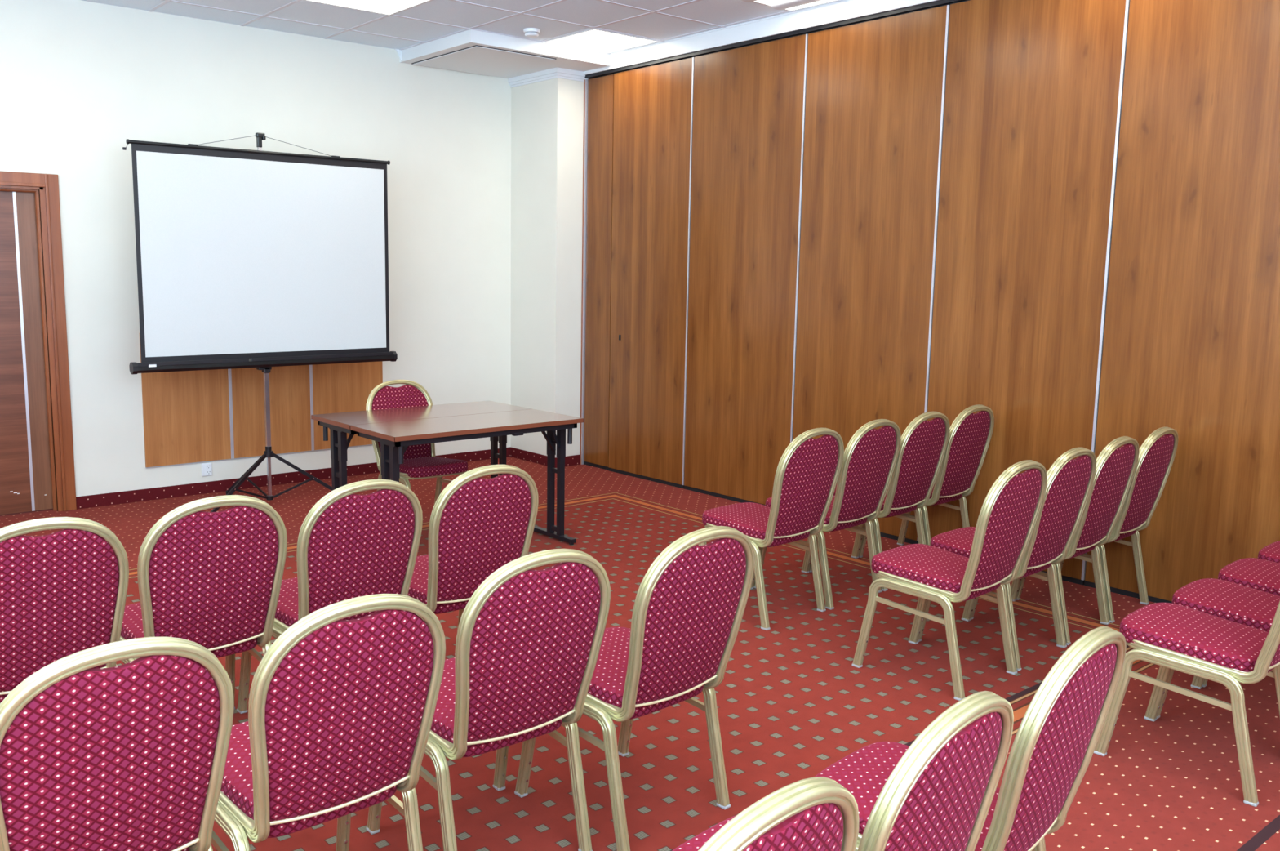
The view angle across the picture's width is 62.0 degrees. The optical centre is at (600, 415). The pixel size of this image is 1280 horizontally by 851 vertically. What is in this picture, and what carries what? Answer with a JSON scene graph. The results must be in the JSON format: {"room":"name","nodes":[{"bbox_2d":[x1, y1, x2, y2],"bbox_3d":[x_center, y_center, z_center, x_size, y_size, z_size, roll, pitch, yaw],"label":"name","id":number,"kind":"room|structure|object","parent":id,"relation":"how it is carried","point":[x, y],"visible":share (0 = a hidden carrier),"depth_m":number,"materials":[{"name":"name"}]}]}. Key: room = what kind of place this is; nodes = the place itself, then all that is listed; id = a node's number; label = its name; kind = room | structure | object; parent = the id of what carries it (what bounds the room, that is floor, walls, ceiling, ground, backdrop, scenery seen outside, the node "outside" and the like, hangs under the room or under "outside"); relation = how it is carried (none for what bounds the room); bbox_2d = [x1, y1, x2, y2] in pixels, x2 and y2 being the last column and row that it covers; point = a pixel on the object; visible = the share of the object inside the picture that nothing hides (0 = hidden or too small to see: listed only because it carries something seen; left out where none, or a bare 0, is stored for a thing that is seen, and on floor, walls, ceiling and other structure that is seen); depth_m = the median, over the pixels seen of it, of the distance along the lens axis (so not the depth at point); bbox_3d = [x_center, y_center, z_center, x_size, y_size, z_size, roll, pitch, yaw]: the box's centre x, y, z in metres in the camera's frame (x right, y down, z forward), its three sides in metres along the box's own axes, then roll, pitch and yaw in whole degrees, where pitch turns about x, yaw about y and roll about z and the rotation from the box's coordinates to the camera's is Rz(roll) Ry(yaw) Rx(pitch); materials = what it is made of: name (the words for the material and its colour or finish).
{"room":"conference room","nodes":[
{"label":"conference room","id":0,"kind":"room"},
{"bbox_2d":[0,0,511,510],"bbox_3d":[-3.273,-1.005,6.896,7.500,3.190,0.180,-6,10,-39],"label":"wall","id":1,"kind":"structure","parent":0,"point":[79,79],"depth_m":7.28,"materials":[{"name":"beige paint"}]},
{"bbox_2d":[0,191,53,514],"bbox_3d":[-3.872,-0.362,6.449,0.913,2.007,0.095,-6,10,-39],"label":"door","id":2,"kind":"structure","parent":1,"relation":"in","point":[25,475],"depth_m":6.66,"materials":[{"name":"brown wood"}]},
{"bbox_2d":[0,171,76,511],"bbox_3d":[-3.886,-0.414,6.459,1.152,2.122,0.210,-6,10,-39],"label":"trim","id":3,"kind":"structure","parent":1,"relation":"attached to","point":[47,184],"depth_m":6.70,"materials":[{"name":"brown wood"}]},
{"bbox_2d":[201,462,212,475],"bbox_3d":[-2.743,0.371,7.412,0.072,0.090,0.014,-6,10,-39],"label":"wall socket","id":4,"kind":"object","parent":1,"relation":"attached to","point":[206,468],"visible":1,"depth_m":7.41,"materials":[{"name":"white plastic"}]},
{"bbox_2d":[205,469,211,475],"bbox_3d":[-2.732,0.392,7.418,0.038,0.038,0.004,-6,10,-39],"label":"outlet","id":5,"kind":"object","parent":4,"relation":"attached to","point":[208,472],"depth_m":7.42,"materials":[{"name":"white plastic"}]},
{"bbox_2d":[205,463,211,469],"bbox_3d":[-2.732,0.350,7.412,0.038,0.038,0.004,-6,10,-39],"label":"outlet","id":6,"kind":"object","parent":4,"relation":"attached to","point":[208,466],"depth_m":7.41,"materials":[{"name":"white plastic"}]},
{"bbox_2d":[139,334,382,467],"bbox_3d":[-2.365,-0.168,7.641,1.766,0.904,0.018,-6,10,-39],"label":"wall panel","id":7,"kind":"object","parent":1,"relation":"attached to","point":[199,415],"visible":0.56,"depth_m":7.52,"materials":[{"name":"brown wood"}]},
{"bbox_2d":[75,447,510,508],"bbox_3d":[-2.090,0.433,7.962,3.402,0.080,0.011,-6,10,-39],"label":"baseboard","id":8,"kind":"structure","parent":1,"relation":"attached to","point":[169,491],"depth_m":7.48,"materials":[{"name":"red carpet"}]},
{"bbox_2d":[394,48,401,60],"bbox_3d":[-1.518,-2.697,7.965,0.055,0.085,0.012,-6,10,-39],"label":"trim","id":9,"kind":"structure","parent":1,"relation":"attached to","point":[398,51],"depth_m":7.97,"materials":[{"name":"white paint"}]},
{"bbox_2d":[507,67,588,88],"bbox_3d":[-0.406,-2.669,8.465,0.352,0.070,0.658,-6,10,-39],"label":"trim","id":10,"kind":"structure","parent":1,"relation":"attached to","point":[555,73],"depth_m":8.26,"materials":[{"name":"white paint"}]},
{"bbox_2d":[400,0,939,78],"bbox_3d":[2.057,-2.188,4.734,1.372,0.113,9.600,-6,10,-39],"label":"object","id":11,"kind":"structure","parent":1,"relation":"attached to","point":[588,62],"depth_m":7.37,"materials":[{"name":"white paint"}]},
{"bbox_2d":[80,0,841,53],"bbox_3d":[-0.263,-2.082,2.967,7.600,0.100,10.000,-6,10,-39],"label":"ceiling","id":12,"kind":"structure","parent":0,"point":[593,13],"depth_m":6.87,"materials":[{"name":"tile"}]},
{"bbox_2d":[303,0,432,15],"bbox_3d":[-1.397,-2.522,6.434,0.594,0.008,0.594,-6,10,-39],"label":"recessed light","id":13,"kind":"object","parent":12,"relation":"in","point":[388,7],"visible":1,"depth_m":6.57,"materials":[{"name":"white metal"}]},
{"bbox_2d":[147,0,795,53],"bbox_3d":[-0.289,-2.010,2.826,7.170,0.003,9.600,-6,10,-39],"label":"grid","id":14,"kind":"object","parent":12,"relation":"attached to","point":[165,2],"depth_m":6.95,"materials":[{"name":"paint"}]},
{"bbox_2d":[411,44,556,75],"bbox_3d":[-0.875,-2.626,7.888,0.690,0.009,0.900,-6,10,-39],"label":"ceiling panel","id":15,"kind":"object","parent":12,"relation":"attached to","point":[477,60],"visible":1,"depth_m":7.83,"materials":[{"name":"white paint"}]},
{"bbox_2d":[523,27,539,37],"bbox_3d":[-0.470,-2.603,7.239,0.112,0.046,0.112,-6,10,-39],"label":"smoke detector","id":16,"kind":"object","parent":12,"relation":"attached to","point":[529,32],"visible":1,"depth_m":7.20,"materials":[{"name":"white plastic"}]},
{"bbox_2d":[542,28,659,53],"bbox_3d":[-0.002,-2.660,7.563,0.594,0.008,0.594,-6,10,-39],"label":"recessed light","id":17,"kind":"object","parent":12,"relation":"in","point":[600,41],"visible":1,"depth_m":7.55,"materials":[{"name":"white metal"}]},
{"bbox_2d":[741,0,839,11],"bbox_3d":[1.135,-2.445,6.185,0.594,0.026,0.594,-6,10,-39],"label":"recessed light","id":18,"kind":"object","parent":12,"relation":"in","point":[787,5],"visible":1,"depth_m":6.38,"materials":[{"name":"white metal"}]},
{"bbox_2d":[510,77,583,457],"bbox_3d":[-0.424,-1.171,8.694,0.322,3.100,0.628,-6,10,-39],"label":"wall pillar","id":19,"kind":"structure","parent":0,"point":[547,117],"depth_m":8.49,"materials":[{"name":"beige paint"}]},
{"bbox_2d":[509,446,580,467],"bbox_3d":[-0.468,0.328,8.874,0.273,0.080,0.639,-6,10,-39],"label":"baseboard","id":20,"kind":"structure","parent":19,"relation":"attached to","point":[524,455],"depth_m":8.73,"materials":[{"name":"red carpet"}]},
{"bbox_2d":[579,79,588,464],"bbox_3d":[-0.099,-1.118,8.536,0.104,3.047,0.012,-6,10,-39],"label":"trim","id":21,"kind":"structure","parent":19,"relation":"attached to","point":[586,80],"depth_m":8.50,"materials":[{"name":"metal"}]},
{"bbox_2d":[0,456,1279,850],"bbox_3d":[-0.306,1.177,3.419,7.600,0.100,10.000,-6,10,-39],"label":"floor","id":22,"kind":"structure","parent":0,"point":[792,703],"depth_m":3.87,"materials":[{"name":"red carpet"}]},
{"bbox_2d":[0,516,128,702],"bbox_3d":[-1.684,0.693,3.131,0.450,0.903,0.581,-6,10,-40],"label":"banquet chair","id":23,"kind":"object","parent":22,"relation":"on","point":[63,593],"visible":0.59,"depth_m":2.94,"materials":[{"name":"red fabric"}]},
{"bbox_2d":[0,635,234,850],"bbox_3d":[-1.064,0.829,2.203,0.450,0.903,0.581,-6,10,-40],"label":"banquet chair","id":24,"kind":"object","parent":22,"relation":"on","point":[131,755],"visible":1,"depth_m":1.98,"materials":[{"name":"red fabric"}]},
{"bbox_2d":[115,494,287,709],"bbox_3d":[-1.319,0.655,3.435,0.450,0.903,0.581,-6,10,-40],"label":"banquet chair","id":25,"kind":"object","parent":22,"relation":"on","point":[212,580],"visible":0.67,"depth_m":3.23,"materials":[{"name":"red fabric"}]},
{"bbox_2d":[122,132,397,511],"bbox_3d":[-2.263,-0.626,7.084,1.770,2.415,0.688,-6,10,-39],"label":"projection screen","id":26,"kind":"object","parent":22,"relation":"on","point":[263,260],"visible":0.95,"depth_m":6.84,"materials":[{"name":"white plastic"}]},
{"bbox_2d":[211,593,445,850],"bbox_3d":[-0.683,0.795,2.487,0.450,0.903,0.581,-6,10,-40],"label":"banquet chair","id":27,"kind":"object","parent":22,"relation":"on","point":[341,712],"visible":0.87,"depth_m":2.28,"materials":[{"name":"red fabric"}]},
{"bbox_2d":[236,479,422,713],"bbox_3d":[-0.940,0.624,3.695,0.450,0.903,0.581,-6,11,-42],"label":"banquet chair","id":28,"kind":"object","parent":22,"relation":"on","point":[349,544],"visible":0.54,"depth_m":3.48,"materials":[{"name":"red fabric"}]},
{"bbox_2d":[365,379,467,503],"bbox_3d":[-1.079,0.254,6.351,0.450,0.903,0.581,-6,10,-39],"label":"banquet chair","id":29,"kind":"object","parent":22,"relation":"on","point":[420,461],"visible":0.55,"depth_m":6.41,"materials":[{"name":"red fabric"}]},
{"bbox_2d":[311,400,532,490],"bbox_3d":[-1.037,0.340,6.327,1.210,0.740,0.490,-6,10,-39],"label":"folding table","id":30,"kind":"object","parent":22,"relation":"on","point":[339,424],"visible":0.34,"depth_m":6.11,"materials":[{"name":"brown wood"}]},
{"bbox_2d":[350,408,583,544],"bbox_3d":[-0.725,0.397,5.949,1.210,0.740,0.490,-6,10,-39],"label":"folding table","id":31,"kind":"object","parent":22,"relation":"on","point":[394,437],"visible":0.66,"depth_m":5.87,"materials":[{"name":"brown wood"}]},
{"bbox_2d":[407,464,538,654],"bbox_3d":[-0.562,0.588,3.989,0.450,0.903,0.581,-6,10,-40],"label":"banquet chair","id":32,"kind":"object","parent":22,"relation":"on","point":[477,526],"visible":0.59,"depth_m":3.77,"materials":[{"name":"red fabric"}]},
{"bbox_2d":[366,548,610,850],"bbox_3d":[-0.306,0.746,2.877,0.450,0.903,0.581,-5,10,-38],"label":"banquet chair","id":33,"kind":"object","parent":22,"relation":"on","point":[528,642],"visible":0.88,"depth_m":2.67,"materials":[{"name":"red fabric"}]},
{"bbox_2d":[583,73,613,470],"bbox_3d":[0.012,-1.102,8.412,0.085,3.053,0.322,-6,10,-39],"label":"partition panel","id":34,"kind":"object","parent":22,"relation":"on","point":[600,89],"visible":0.81,"depth_m":8.38,"materials":[{"name":"brown wood"}]},
{"bbox_2d":[514,525,755,850],"bbox_3d":[0.102,0.718,3.120,0.450,0.903,0.581,-6,11,-42],"label":"banquet chair","id":35,"kind":"object","parent":22,"relation":"on","point":[690,603],"visible":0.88,"depth_m":2.93,"materials":[{"name":"red fabric"}]},
{"bbox_2d":[608,56,694,488],"bbox_3d":[0.382,-1.032,7.942,0.088,3.053,0.866,-6,10,-39],"label":"partition panel","id":36,"kind":"object","parent":22,"relation":"on","point":[653,123],"visible":0.94,"depth_m":7.89,"materials":[{"name":"brown wood"}]},
{"bbox_2d":[684,33,808,505],"bbox_3d":[0.975,-0.925,7.224,0.086,3.053,1.010,-6,10,-39],"label":"partition panel","id":37,"kind":"object","parent":22,"relation":"on","point":[749,101],"visible":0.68,"depth_m":7.17,"materials":[{"name":"brown wood"}]},
{"bbox_2d":[698,427,844,630],"bbox_3d":[0.779,0.470,4.973,0.450,0.903,0.581,-6,11,-41],"label":"banquet chair","id":38,"kind":"object","parent":22,"relation":"on","point":[808,470],"visible":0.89,"depth_m":4.79,"materials":[{"name":"red fabric"}]},
{"bbox_2d":[697,776,858,850],"bbox_3d":[0.048,0.918,1.670,0.450,0.903,0.581,-7,11,-43],"label":"banquet chair","id":39,"kind":"object","parent":22,"relation":"on","point":[815,813],"visible":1,"depth_m":1.43,"materials":[{"name":"red fabric"}]},
{"bbox_2d":[753,418,901,608],"bbox_3d":[1.126,0.432,5.277,0.450,0.903,0.581,-6,11,-42],"label":"banquet chair","id":40,"kind":"object","parent":22,"relation":"on","point":[870,456],"visible":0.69,"depth_m":5.07,"materials":[{"name":"red fabric"}]},
{"bbox_2d":[671,690,1013,850],"bbox_3d":[0.396,0.880,1.976,0.581,0.903,0.450,8,11,44],"label":"banquet chair","id":41,"kind":"object","parent":22,"relation":"on","point":[940,793],"visible":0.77,"depth_m":1.72,"materials":[{"name":"red fabric"}]},
{"bbox_2d":[792,4,950,543],"bbox_3d":[1.609,-0.810,6.456,0.086,3.053,0.996,-6,10,-39],"label":"partition panel","id":42,"kind":"object","parent":22,"relation":"on","point":[875,92],"visible":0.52,"depth_m":6.35,"materials":[{"name":"brown wood"}]},
{"bbox_2d":[808,411,950,591],"bbox_3d":[1.463,0.395,5.581,0.450,0.903,0.581,-6,11,-42],"label":"banquet chair","id":43,"kind":"object","parent":22,"relation":"on","point":[923,444],"visible":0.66,"depth_m":5.38,"materials":[{"name":"red fabric"}]},
{"bbox_2d":[858,404,994,557],"bbox_3d":[1.801,0.358,5.881,0.450,0.903,0.581,-6,11,-42],"label":"banquet chair","id":44,"kind":"object","parent":22,"relation":"on","point":[971,433],"visible":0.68,"depth_m":5.68,"materials":[{"name":"red fabric"}]},
{"bbox_2d":[851,459,1047,700],"bbox_3d":[1.389,0.583,4.215,0.450,0.903,0.581,-6,11,-42],"label":"banquet chair","id":45,"kind":"object","parent":22,"relation":"on","point":[1009,513],"visible":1,"depth_m":4.08,"materials":[{"name":"red fabric"}]},
{"bbox_2d":[815,626,1126,850],"bbox_3d":[0.760,0.838,2.316,0.581,0.903,0.450,8,11,44],"label":"banquet chair","id":46,"kind":"object","parent":22,"relation":"on","point":[1057,735],"visible":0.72,"depth_m":2.10,"materials":[{"name":"red fabric"}]},
{"bbox_2d":[918,447,1096,671],"bbox_3d":[1.724,0.544,4.527,0.450,0.903,0.581,-6,11,-42],"label":"banquet chair","id":47,"kind":"object","parent":22,"relation":"on","point":[1069,482],"visible":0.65,"depth_m":4.36,"materials":[{"name":"red fabric"}]},
{"bbox_2d":[925,0,1129,584],"bbox_3d":[2.235,-0.697,5.697,0.086,3.053,0.986,-6,10,-39],"label":"partition panel","id":48,"kind":"object","parent":22,"relation":"on","point":[1034,88],"visible":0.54,"depth_m":5.59,"materials":[{"name":"brown wood"}]},
{"bbox_2d":[970,435,1139,644],"bbox_3d":[2.058,0.506,4.835,0.450,0.903,0.581,-6,11,-42],"label":"banquet chair","id":49,"kind":"object","parent":22,"relation":"on","point":[1116,466],"visible":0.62,"depth_m":4.63,"materials":[{"name":"red fabric"}]},
{"bbox_2d":[1016,426,1177,622],"bbox_3d":[2.396,0.468,5.141,0.450,0.903,0.581,-6,11,-42],"label":"banquet chair","id":50,"kind":"object","parent":22,"relation":"on","point":[1157,454],"visible":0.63,"depth_m":4.93,"materials":[{"name":"red fabric"}]},
{"bbox_2d":[1084,0,1279,603],"bbox_3d":[2.862,-0.583,4.936,0.086,3.053,1.000,-6,10,-39],"label":"partition panel","id":51,"kind":"object","parent":22,"relation":"on","point":[1191,347],"visible":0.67,"depth_m":4.96,"materials":[{"name":"brown wood"}]},
{"bbox_2d":[1093,600,1279,806],"bbox_3d":[2.021,0.697,3.450,0.450,0.903,0.581,-6,11,-42],"label":"banquet chair","id":52,"kind":"object","parent":22,"relation":"on","point":[1169,636],"visible":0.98,"depth_m":3.39,"materials":[{"name":"red fabric"}]},
{"bbox_2d":[1156,577,1279,718],"bbox_3d":[2.360,0.659,3.757,0.450,0.903,0.581,-6,11,-42],"label":"banquet chair","id":53,"kind":"object","parent":22,"relation":"on","point":[1225,599],"visible":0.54,"depth_m":3.79,"materials":[{"name":"red fabric"}]},
{"bbox_2d":[1202,557,1279,686],"bbox_3d":[2.701,0.622,4.059,0.450,0.903,0.581,-6,11,-42],"label":"banquet chair","id":54,"kind":"object","parent":22,"relation":"on","point":[1260,574],"visible":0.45,"depth_m":4.11,"materials":[{"name":"red fabric"}]},
{"bbox_2d":[1257,540,1279,563],"bbox_3d":[3.043,0.585,4.362,0.450,0.903,0.581,-6,11,-42],"label":"banquet chair","id":55,"kind":"object","parent":22,"relation":"on","point":[1271,552],"visible":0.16,"depth_m":4.43,"materials":[{"name":"red fabric"}]},
{"bbox_3d":[2.915,0.117,-0.607,7.500,3.190,0.200,-6,10,-39],"label":"wall","id":56,"kind":"structure","parent":0,"visible":0},
{"bbox_2d":[584,0,966,78],"bbox_3d":[2.749,-2.132,4.887,0.116,0.022,8.948,-6,10,-39],"label":"trim","id":57,"kind":"structure","parent":56,"relation":"attached to","point":[940,2],"depth_m":6.72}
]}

